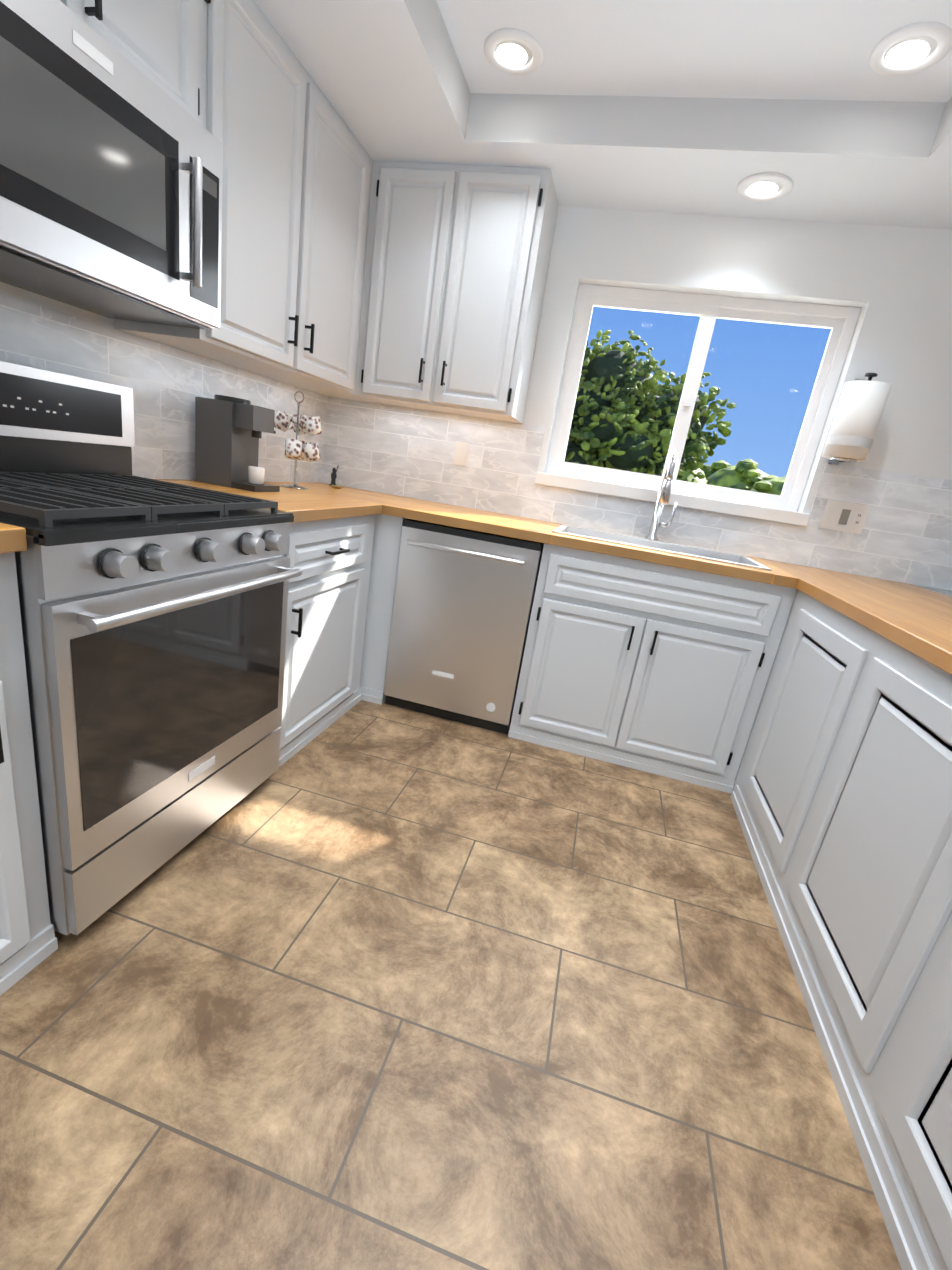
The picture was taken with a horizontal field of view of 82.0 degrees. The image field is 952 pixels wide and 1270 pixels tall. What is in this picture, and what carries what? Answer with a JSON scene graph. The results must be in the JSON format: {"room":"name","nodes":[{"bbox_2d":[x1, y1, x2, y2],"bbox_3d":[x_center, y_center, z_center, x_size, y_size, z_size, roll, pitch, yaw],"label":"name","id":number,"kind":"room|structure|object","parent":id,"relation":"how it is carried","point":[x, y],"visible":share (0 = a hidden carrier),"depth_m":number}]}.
{"room":"kitchen","nodes":[
{"label":"kitchen","id":0,"kind":"room"},
{"bbox_2d":[0,282,312,482],"bbox_3d":[-1.527,-0.533,0.455,0.150,2.550,5.350,12,17,11],"label":"wall","id":1,"kind":"structure","parent":0,"point":[17,292],"depth_m":1.50},
{"bbox_2d":[60,0,199,122],"bbox_3d":[-0.932,-1.458,1.063,0.359,0.447,0.814,12,17,11],"label":"upper cabinet","id":2,"kind":"object","parent":1,"relation":"attached to","point":[157,42],"visible":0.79,"depth_m":1.30},
{"bbox_2d":[0,0,221,329],"bbox_3d":[-0.959,-1.023,1.183,0.449,0.450,0.759,12,17,11],"label":"microwave","id":3,"kind":"object","parent":2,"relation":"attached to","point":[110,181],"visible":1,"depth_m":1.17},
{"bbox_2d":[0,292,327,482],"bbox_3d":[-1.243,-0.625,1.354,0.007,0.445,3.420,12,17,11],"label":"tile backsplash","id":4,"kind":"structure","parent":1,"relation":"attached to","point":[165,381],"depth_m":1.89},
{"bbox_2d":[114,0,378,403],"bbox_3d":[-0.707,-1.501,2.132,0.359,0.919,1.321,12,17,11],"label":"upper cabinet","id":5,"kind":"object","parent":1,"relation":"attached to","point":[297,163],"visible":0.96,"depth_m":1.82},
{"bbox_2d":[0,700,901,1269],"bbox_3d":[0.164,1.110,0.532,4.050,0.100,5.500,12,17,11],"label":"floor","id":6,"kind":"structure","parent":0,"point":[362,984],"depth_m":1.11},
{"bbox_2d":[0,552,57,995],"bbox_3d":[-1.296,0.362,0.535,0.630,0.880,1.266,12,17,11],"label":"base cabinet","id":7,"kind":"object","parent":6,"relation":"on","point":[28,941],"visible":0.86,"depth_m":1.02},
{"bbox_2d":[0,523,26,552],"bbox_3d":[-1.224,-0.072,0.399,0.643,0.040,1.264,12,17,11],"label":"countertop","id":8,"kind":"structure","parent":7,"relation":"on","point":[12,538],"depth_m":0.91},
{"bbox_2d":[0,361,301,934],"bbox_3d":[-0.966,-0.030,1.430,0.709,1.200,0.758,12,17,11],"label":"range","id":9,"kind":"object","parent":6,"relation":"on","point":[153,612],"visible":1,"depth_m":1.27},
{"bbox_2d":[279,514,375,766],"bbox_3d":[-0.850,-0.075,2.187,0.665,0.880,0.733,12,17,11],"label":"base cabinet","id":10,"kind":"object","parent":6,"relation":"on","point":[328,588],"visible":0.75,"depth_m":2.08},
{"bbox_2d":[155,479,381,522],"bbox_3d":[-0.794,-0.511,2.051,0.643,0.040,0.720,12,17,11],"label":"countertop","id":11,"kind":"structure","parent":10,"relation":"on","point":[303,506],"depth_m":1.99},
{"bbox_2d":[195,394,279,491],"bbox_3d":[-0.894,-0.731,2.098,0.255,0.318,0.196,12,17,11],"label":"coffee maker","id":12,"kind":"object","parent":11,"relation":"on","point":[229,430],"visible":1,"depth_m":2.03},
{"bbox_2d":[359,514,406,704],"bbox_3d":[-0.654,-0.240,2.824,0.726,0.880,0.623,12,17,11],"label":"base cabinet","id":13,"kind":"object","parent":6,"relation":"on","point":[384,563],"visible":0.23,"depth_m":2.48},
{"bbox_2d":[384,519,543,733],"bbox_3d":[-0.022,-0.084,2.651,0.600,0.873,0.656,12,17,11],"label":"dishwasher","id":14,"kind":"object","parent":6,"relation":"on","point":[463,605],"visible":0.98,"depth_m":2.38},
{"bbox_2d":[508,543,796,793],"bbox_3d":[0.741,0.072,2.522,0.962,0.880,0.665,12,17,11],"label":"base cabinet","id":15,"kind":"object","parent":6,"relation":"on","point":[657,669],"visible":1,"depth_m":2.24},
{"bbox_2d":[264,481,798,587],"bbox_3d":[0.161,-0.509,2.531,2.290,0.040,0.643,12,17,11],"label":"countertop","id":16,"kind":"structure","parent":15,"relation":"on","point":[529,529],"depth_m":2.24},
{"bbox_2d":[274,391,321,489],"bbox_3d":[-0.786,-0.855,2.407,0.170,0.405,0.170,21,21,35],"label":"mug tree","id":17,"kind":"object","parent":16,"relation":"on","point":[296,449],"visible":1,"depth_m":2.38},
{"bbox_2d":[329,465,338,485],"bbox_3d":[-0.751,-0.850,2.916,0.053,0.111,0.040,12,17,11],"label":"figurine","id":18,"kind":"object","parent":16,"relation":"on","point":[333,476],"visible":0.85,"depth_m":2.91},
{"bbox_2d":[645,450,677,540],"bbox_3d":[0.870,-0.622,2.480,0.108,0.402,0.229,12,17,11],"label":"faucet","id":19,"kind":"object","parent":16,"relation":"on","point":[663,497],"visible":1,"depth_m":2.53},
{"bbox_2d":[552,524,771,570],"bbox_3d":[0.770,-0.297,2.452,0.856,0.225,0.500,12,17,11],"label":"sink","id":20,"kind":"object","parent":16,"relation":"in","point":[668,547],"visible":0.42,"depth_m":2.56},
{"bbox_2d":[731,589,797,796],"bbox_3d":[1.487,0.245,2.341,0.633,0.880,0.730,12,17,11],"label":"base cabinet","id":21,"kind":"object","parent":6,"relation":"on","point":[796,597],"depth_m":2.15},
{"bbox_2d":[759,558,951,674],"bbox_3d":[1.263,0.122,1.039,0.663,0.040,3.218,12,17,11],"label":"countertop","id":22,"kind":"structure","parent":21,"relation":"on","point":[915,620],"depth_m":1.65},
{"bbox_2d":[730,590,867,896],"bbox_3d":[1.329,0.407,1.731,0.633,0.880,0.570,12,17,11],"label":"base cabinet","id":23,"kind":"object","parent":6,"relation":"on","point":[817,656],"depth_m":1.79},
{"bbox_2d":[767,629,951,1104],"bbox_3d":[1.186,0.553,1.183,0.633,0.880,0.600,12,17,11],"label":"base cabinet","id":24,"kind":"object","parent":6,"relation":"on","point":[841,797],"depth_m":1.23},
{"bbox_2d":[842,885,951,1269],"bbox_3d":[1.040,0.702,0.621,0.633,0.880,0.600,12,17,11],"label":"base cabinet","id":25,"kind":"object","parent":6,"relation":"on","point":[898,1110],"depth_m":0.95},
{"bbox_2d":[253,0,951,228],"bbox_3d":[0.530,-1.224,-0.183,3.750,0.264,5.200,12,17,11],"label":"ceiling","id":26,"kind":"structure","parent":0,"point":[702,107],"depth_m":1.82},
{"bbox_2d":[484,28,542,74],"bbox_3d":[0.123,-1.900,1.791,0.196,0.010,0.196,12,17,11],"label":"recessed light","id":27,"kind":"object","parent":26,"relation":"in","point":[510,51],"visible":1,"depth_m":1.78},
{"bbox_2d":[736,173,792,201],"bbox_3d":[1.083,-1.679,2.059,0.196,0.010,0.196,12,17,11],"label":"recessed light","id":28,"kind":"object","parent":26,"relation":"in","point":[761,187],"visible":0.98,"depth_m":2.05},
{"bbox_2d":[869,22,951,76],"bbox_3d":[1.230,-1.653,1.553,0.196,0.010,0.196,12,17,11],"label":"recessed light","id":29,"kind":"object","parent":26,"relation":"in","point":[910,49],"visible":1,"depth_m":1.54},
{"bbox_2d":[344,206,951,596],"bbox_3d":[1.012,-0.809,2.655,4.050,2.550,0.150,12,17,11],"label":"wall","id":30,"kind":"structure","parent":0,"point":[894,283],"depth_m":2.33},
{"bbox_2d":[355,161,558,423],"bbox_3d":[-0.107,-1.515,2.483,0.760,0.919,0.359,12,17,11],"label":"upper cabinet","id":31,"kind":"object","parent":30,"relation":"attached to","point":[457,259],"visible":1,"depth_m":2.35},
{"bbox_2d":[324,397,951,590],"bbox_3d":[0.974,-0.671,2.619,3.748,0.457,0.006,12,17,11],"label":"tile backsplash","id":32,"kind":"structure","parent":30,"relation":"attached to","point":[904,536],"depth_m":2.71},
{"bbox_2d":[453,441,469,465],"bbox_3d":[-0.075,-0.931,2.813,0.070,0.115,0.008,12,17,11],"label":"switch plate","id":33,"kind":"object","parent":32,"relation":"attached to","point":[461,453],"visible":1,"depth_m":2.81},
{"bbox_2d":[819,500,869,533],"bbox_3d":[1.659,-0.532,2.468,0.174,0.126,0.008,12,17,11],"label":"electrical outlet plate","id":34,"kind":"object","parent":32,"relation":"attached to","point":[844,516],"visible":1,"depth_m":2.47},
{"bbox_2d":[535,472,809,526],"bbox_3d":[0.920,-0.667,2.665,1.270,0.057,0.096,12,17,11],"label":"window sill","id":35,"kind":"structure","parent":30,"relation":"attached to","point":[718,506],"depth_m":2.61},
{"bbox_2d":[546,284,860,511],"bbox_3d":[1.006,-1.115,2.604,1.208,0.873,0.068,12,17,11],"label":"window","id":36,"kind":"structure","parent":30,"relation":"in","point":[840,322],"depth_m":2.55},
{"bbox_2d":[822,373,891,464],"bbox_3d":[1.588,-0.902,2.292,0.168,0.356,0.188,12,17,11],"label":"paper towel holder","id":37,"kind":"object","parent":30,"relation":"attached to","point":[856,419],"visible":1,"depth_m":2.23},
{"label":"outside","id":38,"kind":"structure","parent":0,"visible":0},
{"bbox_3d":[10.704,-3.490,31.617,70.000,0.300,59.500,12,17,11],"label":"ground","id":39,"kind":"structure","parent":38,"visible":0},
{"bbox_2d":[564,330,735,481],"bbox_3d":[1.174,-3.626,13.487,8.710,7.642,7.872,12,17,11],"label":"tree","id":40,"kind":"object","parent":39,"relation":"on","point":[593,361],"depth_m":11.28},
{"bbox_2d":[683,459,785,495],"bbox_3d":[4.368,-4.129,20.978,37.998,7.876,8.037,12,17,11],"label":"hedge","id":41,"kind":"object","parent":39,"relation":"on","point":[745,469],"depth_m":19.43}
]}

